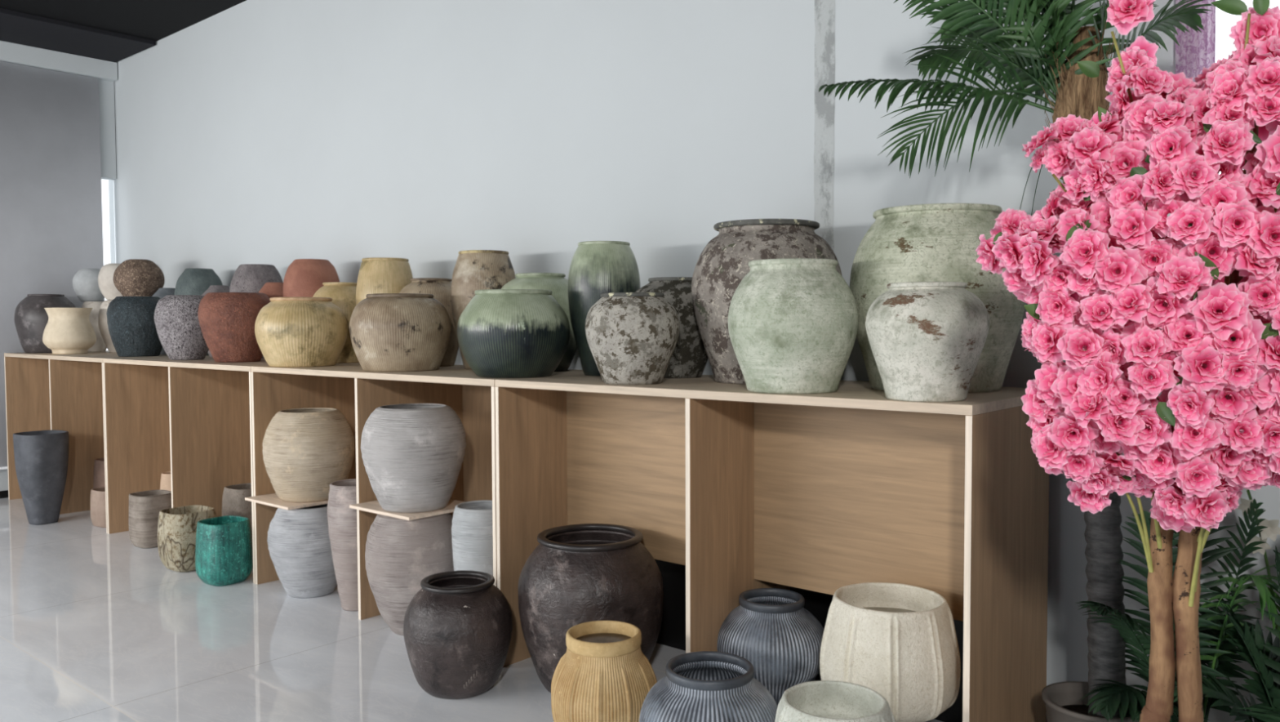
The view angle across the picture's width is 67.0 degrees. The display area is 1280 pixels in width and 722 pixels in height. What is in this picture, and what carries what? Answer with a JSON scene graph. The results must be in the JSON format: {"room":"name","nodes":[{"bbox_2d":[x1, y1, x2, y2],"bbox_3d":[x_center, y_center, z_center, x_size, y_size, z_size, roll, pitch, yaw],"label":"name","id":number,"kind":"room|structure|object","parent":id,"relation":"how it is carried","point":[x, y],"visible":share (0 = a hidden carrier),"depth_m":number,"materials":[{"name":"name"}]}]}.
{"room":"pottery shop","nodes":[
{"label":"pottery shop","id":0,"kind":"room"},
{"bbox_2d":[0,469,8,490],"bbox_3d":[-6.391,1.037,6.741,0.120,0.300,5.250,2,3,40],"label":"wall","id":1,"kind":"structure","parent":0,"point":[3,473],"depth_m":7.98,"materials":[{"name":"white paint"}]},
{"bbox_2d":[0,489,8,497],"bbox_3d":[-6.340,1.159,6.704,0.012,0.060,5.250,2,3,40],"label":"baseboard","id":2,"kind":"structure","parent":1,"relation":"attached to","point":[3,494],"depth_m":7.98,"materials":[{"name":"black"}]},
{"bbox_2d":[101,177,115,262],"bbox_3d":[-6.111,-0.337,7.032,0.006,2.420,4.350,2,3,40],"label":"window","id":3,"kind":"structure","parent":1,"relation":"in","point":[101,178],"depth_m":8.65,"materials":[{"name":"clear glass"}]},
{"bbox_2d":[98,79,116,180],"bbox_3d":[-6.404,-2.050,6.614,0.120,1.040,5.250,2,3,40],"label":"wall","id":4,"kind":"structure","parent":0,"point":[106,88],"depth_m":8.53,"materials":[{"name":"white paint"}]},
{"bbox_2d":[0,61,104,470],"bbox_3d":[-6.070,-0.727,6.885,0.023,3.330,4.205,2,3,40],"label":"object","id":5,"kind":"object","parent":4,"relation":"attached to","point":[51,223],"visible":0.5,"depth_m":8.11,"materials":[{"name":"grey paint"}]},
{"bbox_2d":[0,40,117,81],"bbox_3d":[-6.327,-2.457,6.527,0.090,0.149,5.245,2,3,40],"label":"trim","id":6,"kind":"structure","parent":4,"relation":"attached to","point":[10,52],"depth_m":8.14,"materials":[{"name":"white paint"}]},
{"bbox_2d":[0,0,246,41],"bbox_3d":[-1.386,-2.469,2.431,13.520,0.100,5.600,2,3,40],"label":"ceiling","id":7,"kind":"structure","parent":0,"point":[152,20],"depth_m":7.22,"materials":[{"name":"black paint"}]},
{"bbox_2d":[0,497,942,721],"bbox_3d":[-1.370,1.388,2.591,13.520,0.100,5.600,2,3,40],"label":"floor","id":8,"kind":"structure","parent":0,"point":[95,626],"depth_m":4.25,"materials":[{"name":"grey tile"}]},
{"bbox_2d":[13,429,68,524],"bbox_3d":[-4.313,0.842,6.974,0.320,0.654,0.320,2,3,40],"label":"planter","id":9,"kind":"object","parent":8,"relation":"on","point":[41,456],"visible":1,"depth_m":6.87,"materials":[{"name":"grey ceramic"}]},
{"bbox_2d":[4,350,167,533],"bbox_3d":[-4.153,0.544,7.536,1.996,1.200,0.790,2,3,40],"label":"display unit","id":10,"kind":"object","parent":8,"relation":"on","point":[44,391],"visible":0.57,"depth_m":7.43,"materials":[{"name":"brown wood"}]},
{"bbox_2d":[13,293,75,352],"bbox_3d":[-4.858,-0.307,7.912,0.447,0.476,0.448,-2,3,-36],"label":"jar","id":11,"kind":"object","parent":10,"relation":"on","point":[30,317],"visible":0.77,"depth_m":7.73,"materials":[{"name":"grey ceramic"}]},
{"bbox_2d":[42,307,96,354],"bbox_3d":[-4.493,-0.238,7.610,0.364,0.360,0.366,2,3,40],"label":"planter","id":12,"kind":"object","parent":10,"relation":"on","point":[67,331],"visible":1,"depth_m":7.49,"materials":[{"name":"beige ceramic"}]},
{"bbox_2d":[81,301,106,351],"bbox_3d":[-4.587,-0.290,8.142,0.247,0.421,0.247,1,3,20],"label":"round pot","id":13,"kind":"object","parent":10,"relation":"on","point":[100,345],"visible":0.44,"depth_m":8.06,"materials":[{"name":"white ceramic"}]},
{"bbox_2d":[72,268,104,301],"bbox_3d":[-4.650,-0.642,8.188,0.275,0.277,0.274,2,3,40],"label":"round pot","id":14,"kind":"object","parent":13,"relation":"on","point":[85,281],"visible":0.73,"depth_m":8.09,"materials":[{"name":"grey ceramic"}]},
{"bbox_2d":[97,299,116,352],"bbox_3d":[-4.272,-0.283,7.901,0.275,0.425,0.275,2,3,40],"label":"round pot","id":15,"kind":"object","parent":10,"relation":"on","point":[102,318],"visible":0.38,"depth_m":7.79,"materials":[{"name":"white ceramic"}]},
{"bbox_2d":[97,262,123,299],"bbox_3d":[-4.267,-0.645,7.888,0.276,0.296,0.276,2,3,40],"label":"round pot","id":16,"kind":"object","parent":15,"relation":"on","point":[107,286],"visible":0.44,"depth_m":7.77,"materials":[{"name":"white ceramic"}]},
{"bbox_2d":[106,296,162,356],"bbox_3d":[-3.609,-0.248,6.954,0.395,0.427,0.397,2,3,40],"label":"jar","id":17,"kind":"object","parent":10,"relation":"on","point":[131,326],"visible":0.84,"depth_m":6.80,"materials":[{"name":"blue ceramic"}]},
{"bbox_2d":[151,287,175,354],"bbox_3d":[-3.579,-0.301,7.325,0.268,0.502,0.266,2,3,40],"label":"jar","id":18,"kind":"object","parent":10,"relation":"on","point":[161,292],"visible":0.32,"depth_m":7.25,"materials":[{"name":"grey ceramic"}]},
{"bbox_3d":[-3.829,-0.268,7.375,0.197,0.433,0.196,2,3,40],"label":"round pot","id":19,"kind":"object","parent":10,"relation":"on","visible":0},
{"bbox_2d":[113,258,164,296],"bbox_3d":[-3.818,-0.629,7.367,0.348,0.286,0.349,2,3,40],"label":"round pot","id":20,"kind":"object","parent":19,"relation":"on","point":[132,277],"visible":0.93,"depth_m":7.25,"materials":[{"name":"brown ceramic"}]},
{"bbox_2d":[90,486,106,527],"bbox_3d":[-3.773,1.039,6.913,0.259,0.260,0.257,2,3,40],"label":"planter","id":21,"kind":"object","parent":8,"relation":"on","point":[98,506],"visible":0.41,"depth_m":6.79,"materials":[{"name":"beige ceramic"}]},
{"bbox_2d":[93,457,105,488],"bbox_3d":[-3.986,0.946,7.337,0.267,0.413,0.266,1,3,31],"label":"planter","id":22,"kind":"object","parent":8,"relation":"on","point":[99,477],"visible":0.22,"depth_m":7.22,"materials":[{"name":"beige ceramic"}]},
{"bbox_2d":[128,489,171,548],"bbox_3d":[-3.165,1.024,6.265,0.244,0.339,0.244,2,3,40],"label":"planter","id":23,"kind":"object","parent":8,"relation":"on","point":[144,506],"visible":0.72,"depth_m":6.16,"materials":[{"name":"grey ceramic"}]},
{"bbox_2d":[160,471,171,490],"bbox_3d":[-3.205,0.971,6.651,0.175,0.412,0.176,2,3,40],"label":"planter","id":24,"kind":"object","parent":8,"relation":"on","point":[166,483],"visible":0.23,"depth_m":6.57,"materials":[{"name":"beige ceramic"}]},
{"bbox_2d":[102,355,269,583],"bbox_3d":[-2.628,0.591,6.243,1.996,1.200,0.790,2,3,40],"label":"display unit","id":25,"kind":"object","parent":8,"relation":"on","point":[191,420],"visible":0.47,"depth_m":6.25,"materials":[{"name":"brown wood"}]},
{"bbox_2d":[154,294,208,359],"bbox_3d":[-2.934,-0.216,6.247,0.373,0.415,0.371,2,3,40],"label":"jar","id":26,"kind":"object","parent":25,"relation":"on","point":[180,333],"visible":0.73,"depth_m":6.11,"materials":[{"name":"grey ceramic"}]},
{"bbox_2d":[174,268,222,355],"bbox_3d":[-3.209,-0.355,7.051,0.340,0.630,0.341,2,3,40],"label":"jar","id":27,"kind":"object","parent":25,"relation":"on","point":[191,281],"visible":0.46,"depth_m":6.92,"materials":[{"name":"ceramic"}]},
{"bbox_2d":[201,284,230,356],"bbox_3d":[-2.925,-0.276,6.733,0.279,0.496,0.281,2,3,40],"label":"jar","id":28,"kind":"object","parent":25,"relation":"on","point":[213,288],"visible":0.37,"depth_m":6.66,"materials":[{"name":"ceramic"}]},
{"bbox_2d":[197,292,270,362],"bbox_3d":[-2.460,-0.205,5.899,0.434,0.419,0.433,2,3,40],"label":"jar","id":29,"kind":"object","parent":25,"relation":"on","point":[227,320],"visible":0.84,"depth_m":5.74,"materials":[{"name":"ceramic"}]},
{"bbox_2d":[229,263,283,358],"bbox_3d":[-2.561,-0.331,6.473,0.348,0.623,0.348,-1,3,-25],"label":"jar","id":30,"kind":"object","parent":25,"relation":"on","point":[247,277],"visible":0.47,"depth_m":6.33,"materials":[{"name":"grey ceramic"}]},
{"bbox_2d":[258,282,283,297],"bbox_3d":[-2.349,-0.258,6.242,0.274,0.495,0.274,2,3,40],"label":"jar","id":31,"kind":"object","parent":25,"relation":"on","point":[270,289],"visible":0.25,"depth_m":6.15,"materials":[{"name":"ceramic"}]},
{"bbox_2d":[283,258,339,297],"bbox_3d":[-2.022,-0.312,5.964,0.340,0.623,0.339,2,3,40],"label":"jar","id":32,"kind":"object","parent":25,"relation":"on","point":[303,277],"visible":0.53,"depth_m":5.82,"materials":[{"name":"ceramic"}]},
{"bbox_2d":[312,281,359,363],"bbox_3d":[-1.763,-0.227,5.718,0.362,0.471,0.362,2,3,45],"label":"jar","id":33,"kind":"object","parent":25,"relation":"on","point":[343,294],"visible":0.42,"depth_m":5.59,"materials":[{"name":"yellow ceramic"}]},
{"bbox_2d":[157,504,216,572],"bbox_3d":[-2.650,1.043,5.662,0.285,0.346,0.288,2,3,40],"label":"planter","id":34,"kind":"object","parent":8,"relation":"on","point":[177,526],"visible":0.8,"depth_m":5.54,"materials":[{"name":"beige ceramic"}]},
{"bbox_2d":[195,515,253,586],"bbox_3d":[-2.310,1.055,5.368,0.264,0.344,0.265,2,3,40],"label":"planter","id":35,"kind":"object","parent":8,"relation":"on","point":[224,553],"visible":1,"depth_m":5.27,"materials":[{"name":"teal ceramic"}]},
{"bbox_2d":[222,482,252,535],"bbox_3d":[-2.454,0.990,6.043,0.265,0.419,0.265,2,3,40],"label":"planter","id":36,"kind":"object","parent":8,"relation":"on","point":[233,501],"visible":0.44,"depth_m":5.92,"materials":[{"name":"grey ceramic"}]},
{"bbox_2d":[266,503,337,598],"bbox_3d":[-1.756,0.996,5.147,0.426,0.474,0.425,2,3,40],"label":"barrel planter","id":37,"kind":"object","parent":8,"relation":"on","point":[298,540],"visible":0.67,"depth_m":4.98,"materials":[{"name":"grey ceramic"}]},
{"bbox_2d":[244,493,328,510],"bbox_3d":[-1.836,0.745,5.254,0.445,0.014,0.422,2,3,40],"label":"board","id":38,"kind":"object","parent":37,"relation":"on","point":[272,500],"visible":0.49,"depth_m":5.10,"materials":[{"name":"brown wood"}]},
{"bbox_2d":[262,407,355,502],"bbox_3d":[-1.787,0.501,5.222,0.471,0.472,0.471,-1,3,-21],"label":"barrel planter","id":39,"kind":"object","parent":38,"relation":"on","point":[304,451],"visible":0.98,"depth_m":5.05,"materials":[{"name":"beige ceramic"}]},
{"bbox_2d":[327,478,358,610],"bbox_3d":[-1.429,0.926,4.869,0.276,0.634,0.274,2,3,40],"label":"planter","id":40,"kind":"object","parent":8,"relation":"on","point":[341,518],"visible":0.51,"depth_m":4.76,"materials":[{"name":"grey ceramic"}]},
{"bbox_2d":[364,512,453,635],"bbox_3d":[-1.053,0.979,4.514,0.445,0.556,0.442,2,3,40],"label":"barrel planter","id":41,"kind":"object","parent":8,"relation":"on","point":[399,553],"visible":0.65,"depth_m":4.33,"materials":[{"name":"ceramic"}]},
{"bbox_2d":[349,498,466,519],"bbox_3d":[-1.072,0.689,4.589,0.467,0.014,0.402,2,3,40],"label":"board","id":42,"kind":"object","parent":41,"relation":"on","point":[374,506],"visible":0.49,"depth_m":4.45,"materials":[{"name":"brown wood"}]},
{"bbox_2d":[360,403,466,512],"bbox_3d":[-1.055,0.447,4.512,0.481,0.472,0.481,2,3,40],"label":"barrel planter","id":43,"kind":"object","parent":42,"relation":"on","point":[413,454],"visible":1,"depth_m":4.34,"materials":[{"name":"grey ceramic"}]},
{"bbox_2d":[250,362,584,619],"bbox_3d":[-1.104,0.638,4.950,1.996,1.200,0.790,2,3,40],"label":"display unit","id":44,"kind":"object","parent":8,"relation":"on","point":[354,391],"visible":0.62,"depth_m":5.04,"materials":[{"name":"brown wood"}]},
{"bbox_2d":[254,297,347,367],"bbox_3d":[-1.849,-0.160,5.285,0.481,0.373,0.478,-3,3,-44],"label":"jar","id":45,"kind":"object","parent":44,"relation":"on","point":[290,331],"visible":1,"depth_m":5.11,"materials":[{"name":"yellow ceramic"}]},
{"bbox_2d":[355,257,413,305],"bbox_3d":[-1.414,-0.273,5.381,0.322,0.589,0.323,2,3,40],"label":"jar","id":46,"kind":"object","parent":44,"relation":"on","point":[375,274],"visible":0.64,"depth_m":5.25,"materials":[{"name":"yellow ceramic"}]},
{"bbox_2d":[349,293,451,371],"bbox_3d":[-1.184,-0.143,4.785,0.489,0.375,0.490,-2,3,-29],"label":"jar","id":47,"kind":"object","parent":44,"relation":"on","point":[389,331],"visible":1,"depth_m":4.60,"materials":[{"name":"beige ceramic"}]},
{"bbox_2d":[399,277,458,366],"bbox_3d":[-1.122,-0.208,5.213,0.347,0.470,0.346,2,3,40],"label":"jar","id":48,"kind":"object","parent":44,"relation":"on","point":[440,287],"visible":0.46,"depth_m":5.10,"materials":[{"name":"beige ceramic"}]},
{"bbox_2d":[451,249,515,368],"bbox_3d":[-0.787,-0.257,4.888,0.337,0.591,0.339,2,3,40],"label":"jar","id":49,"kind":"object","parent":44,"relation":"on","point":[473,270],"visible":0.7,"depth_m":4.75,"materials":[{"name":"beige ceramic"}]},
{"bbox_2d":[457,288,569,377],"bbox_3d":[-0.548,-0.120,4.199,0.487,0.373,0.483,1,3,27],"label":"jar","id":50,"kind":"object","parent":44,"relation":"on","point":[502,333],"visible":1,"depth_m":4.02,"materials":[{"name":"green ceramic"}]},
{"bbox_2d":[501,272,577,371],"bbox_3d":[-0.477,-0.186,4.652,0.434,0.466,0.437,2,3,40],"label":"jar","id":51,"kind":"object","parent":44,"relation":"on","point":[556,282],"visible":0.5,"depth_m":4.52,"materials":[{"name":"green ceramic"}]},
{"bbox_2d":[403,569,512,698],"bbox_3d":[-0.712,1.069,3.791,0.420,0.431,0.424,2,3,40],"label":"jar","id":52,"kind":"object","parent":8,"relation":"on","point":[457,628],"visible":1,"depth_m":3.64,"materials":[{"name":"brown ceramic"}]},
{"bbox_2d":[451,499,493,575],"bbox_3d":[-0.704,0.954,4.359,0.283,0.615,0.282,1,3,30],"label":"planter","id":53,"kind":"object","parent":8,"relation":"on","point":[472,530],"visible":0.48,"depth_m":4.22,"materials":[{"name":"grey ceramic"}]},
{"bbox_2d":[517,523,663,692],"bbox_3d":[-0.194,0.981,3.817,0.570,0.601,0.572,2,3,40],"label":"jar","id":54,"kind":"object","parent":8,"relation":"on","point":[576,574],"visible":0.84,"depth_m":3.62,"materials":[{"name":"brown ceramic"}]},
{"bbox_2d":[551,620,657,721],"bbox_3d":[-0.119,1.107,3.259,0.362,0.395,0.366,1,3,27],"label":"ribbed planter","id":55,"kind":"object","parent":8,"relation":"on","point":[603,673],"visible":0.97,"depth_m":3.14,"materials":[{"name":"ceramic"}]},
{"bbox_2d":[639,650,777,721],"bbox_3d":[0.219,1.131,3.018,0.442,0.365,0.443,0,2,12],"label":"ribbed planter","id":56,"kind":"object","parent":8,"relation":"on","point":[702,686],"visible":1,"depth_m":2.91,"materials":[{"name":"grey ceramic"}]},
{"bbox_2d":[716,587,824,706],"bbox_3d":[0.477,1.072,3.509,0.401,0.440,0.403,-3,3,-44],"label":"ribbed planter","id":57,"kind":"object","parent":8,"relation":"on","point":[771,628],"visible":0.8,"depth_m":3.37,"materials":[{"name":"grey ceramic"}]},
{"bbox_2d":[494,373,1048,721],"bbox_3d":[0.421,0.685,3.657,1.996,1.200,0.790,2,3,40],"label":"display unit","id":58,"kind":"object","parent":8,"relation":"on","point":[731,490],"visible":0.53,"depth_m":3.43,"materials":[{"name":"brown wood"}]},
{"bbox_2d":[568,240,639,375],"bbox_3d":[-0.158,-0.229,4.255,0.322,0.582,0.321,2,3,40],"label":"jar","id":59,"kind":"object","parent":58,"relation":"on","point":[597,268],"visible":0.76,"depth_m":4.13,"materials":[{"name":"green ceramic"}]},
{"bbox_2d":[585,292,679,384],"bbox_3d":[-0.028,-0.087,3.696,0.359,0.344,0.361,2,3,40],"label":"jar","id":60,"kind":"object","parent":58,"relation":"on","point":[632,337],"visible":1,"depth_m":3.57,"materials":[{"name":"grey ceramic"}]},
{"bbox_2d":[635,276,708,377],"bbox_3d":[0.151,-0.141,4.091,0.369,0.418,0.370,2,3,40],"label":"jar","id":61,"kind":"object","parent":58,"relation":"on","point":[689,358],"visible":0.42,"depth_m":3.95,"materials":[{"name":"grey ceramic"}]},
{"bbox_2d":[691,218,842,384],"bbox_3d":[0.491,-0.226,3.755,0.584,0.612,0.584,2,3,40],"label":"jar","id":62,"kind":"object","parent":58,"relation":"on","point":[722,265],"visible":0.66,"depth_m":3.57,"materials":[{"name":"grey ceramic"}]},
{"bbox_2d":[728,257,857,393],"bbox_3d":[0.513,-0.117,3.250,0.434,0.437,0.433,2,3,40],"label":"jar","id":63,"kind":"object","parent":58,"relation":"on","point":[793,322],"visible":1,"depth_m":3.09,"materials":[{"name":"green ceramic"}]},
{"bbox_2d":[865,281,990,401],"bbox_3d":[0.857,-0.059,2.891,0.358,0.347,0.358,2,3,40],"label":"jar","id":64,"kind":"object","parent":58,"relation":"on","point":[926,340],"visible":1,"depth_m":2.77,"materials":[{"name":"grey ceramic"}]},
{"bbox_2d":[849,203,1025,392],"bbox_3d":[1.013,-0.210,3.316,0.575,0.612,0.577,2,3,40],"label":"jar","id":65,"kind":"object","parent":58,"relation":"on","point":[931,242],"visible":0.63,"depth_m":3.10,"materials":[{"name":"green ceramic"}]},
{"bbox_2d":[774,680,894,721],"bbox_3d":[0.534,1.127,2.657,0.343,0.400,0.343,2,3,40],"label":"planter","id":66,"kind":"object","parent":8,"relation":"on","point":[822,700],"visible":1,"depth_m":2.76,"materials":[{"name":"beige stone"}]},
{"bbox_2d":[819,582,960,721],"bbox_3d":[0.789,1.025,3.060,0.429,0.567,0.423,1,3,30],"label":"planter","id":67,"kind":"object","parent":8,"relation":"on","point":[899,642],"visible":0.8,"depth_m":2.89,"materials":[{"name":"beige ceramic"}]},
{"bbox_2d":[818,0,1213,721],"bbox_3d":[1.107,-0.110,2.891,1.036,2.846,0.562,2,3,40],"label":"palm","id":68,"kind":"object","parent":8,"relation":"on","point":[1076,93],"visible":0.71,"depth_m":2.79,"materials":[{"name":"plant"}]},
{"bbox_2d":[1041,680,1139,721],"bbox_3d":[1.326,1.151,2.823,0.286,0.330,0.286,2,3,40],"label":"pot","id":69,"kind":"object","parent":8,"relation":"on","point":[1063,701],"depth_m":2.87,"materials":[{"name":"grey ceramic"}]},
{"bbox_2d":[975,0,1279,721],"bbox_3d":[1.060,0.317,1.939,0.729,2.074,0.620,1,3,26],"label":"blossom tree","id":70,"kind":"object","parent":8,"relation":"on","point":[1197,323],"visible":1,"depth_m":1.74,"materials":[{"name":"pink plant"}]},
{"bbox_2d":[1075,497,1279,721],"bbox_3d":[1.515,0.798,2.734,0.571,1.041,0.448,0,2,15],"label":"potted palm","id":71,"kind":"object","parent":8,"relation":"on","point":[1214,624],"visible":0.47,"depth_m":2.70,"materials":[{"name":"plant"}]},
{"bbox_2d":[1173,545,1279,721],"bbox_3d":[1.667,0.853,2.448,0.659,0.955,0.491,2,3,40],"label":"potted palm","id":72,"kind":"object","parent":8,"relation":"on","point":[1264,657],"visible":0.88,"depth_m":2.50,"materials":[{"name":"plant"}]},
{"bbox_2d":[1235,487,1279,647],"bbox_3d":[1.829,0.822,2.764,0.187,0.989,0.166,-1,2,-17],"label":"orchid","id":73,"kind":"object","parent":8,"relation":"on","point":[1273,529],"visible":0.56,"depth_m":2.74,"materials":[{"name":"white plant"}]},
{"bbox_2d":[108,0,1279,721],"bbox_3d":[-0.536,-0.652,5.124,11.223,3.760,0.120,2,3,41],"label":"wall","id":74,"kind":"structure","parent":0,"point":[277,133],"depth_m":4.97,"materials":[{"name":"white paint"}]},
{"bbox_2d":[0,8,155,62],"bbox_3d":[-6.000,-2.539,6.236,0.840,0.034,5.230,2,3,40],"label":"ceiling beam","id":75,"kind":"structure","parent":74,"relation":"attached to","point":[15,27],"depth_m":7.75,"materials":[{"name":"black paint"}]},
{"bbox_2d":[813,0,835,252],"bbox_3d":[0.744,-1.107,3.900,0.104,2.760,0.005,2,3,40],"label":"trim","id":76,"kind":"structure","parent":74,"relation":"attached to","point":[824,10],"depth_m":3.90,"materials":[{"name":"paint"}]},
{"bbox_3d":[2.726,-2.147,2.204,2.540,0.560,0.156,2,3,40],"label":"wall","id":77,"kind":"structure","parent":0,"visible":0},
{"bbox_2d":[1175,0,1215,245],"bbox_3d":[2.037,-1.011,2.740,0.980,1.733,0.022,2,3,40],"label":"lace curtain","id":78,"kind":"object","parent":77,"relation":"hanging from","point":[1196,51],"visible":0.14,"depth_m":3.00,"materials":[{"name":"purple fabric"}]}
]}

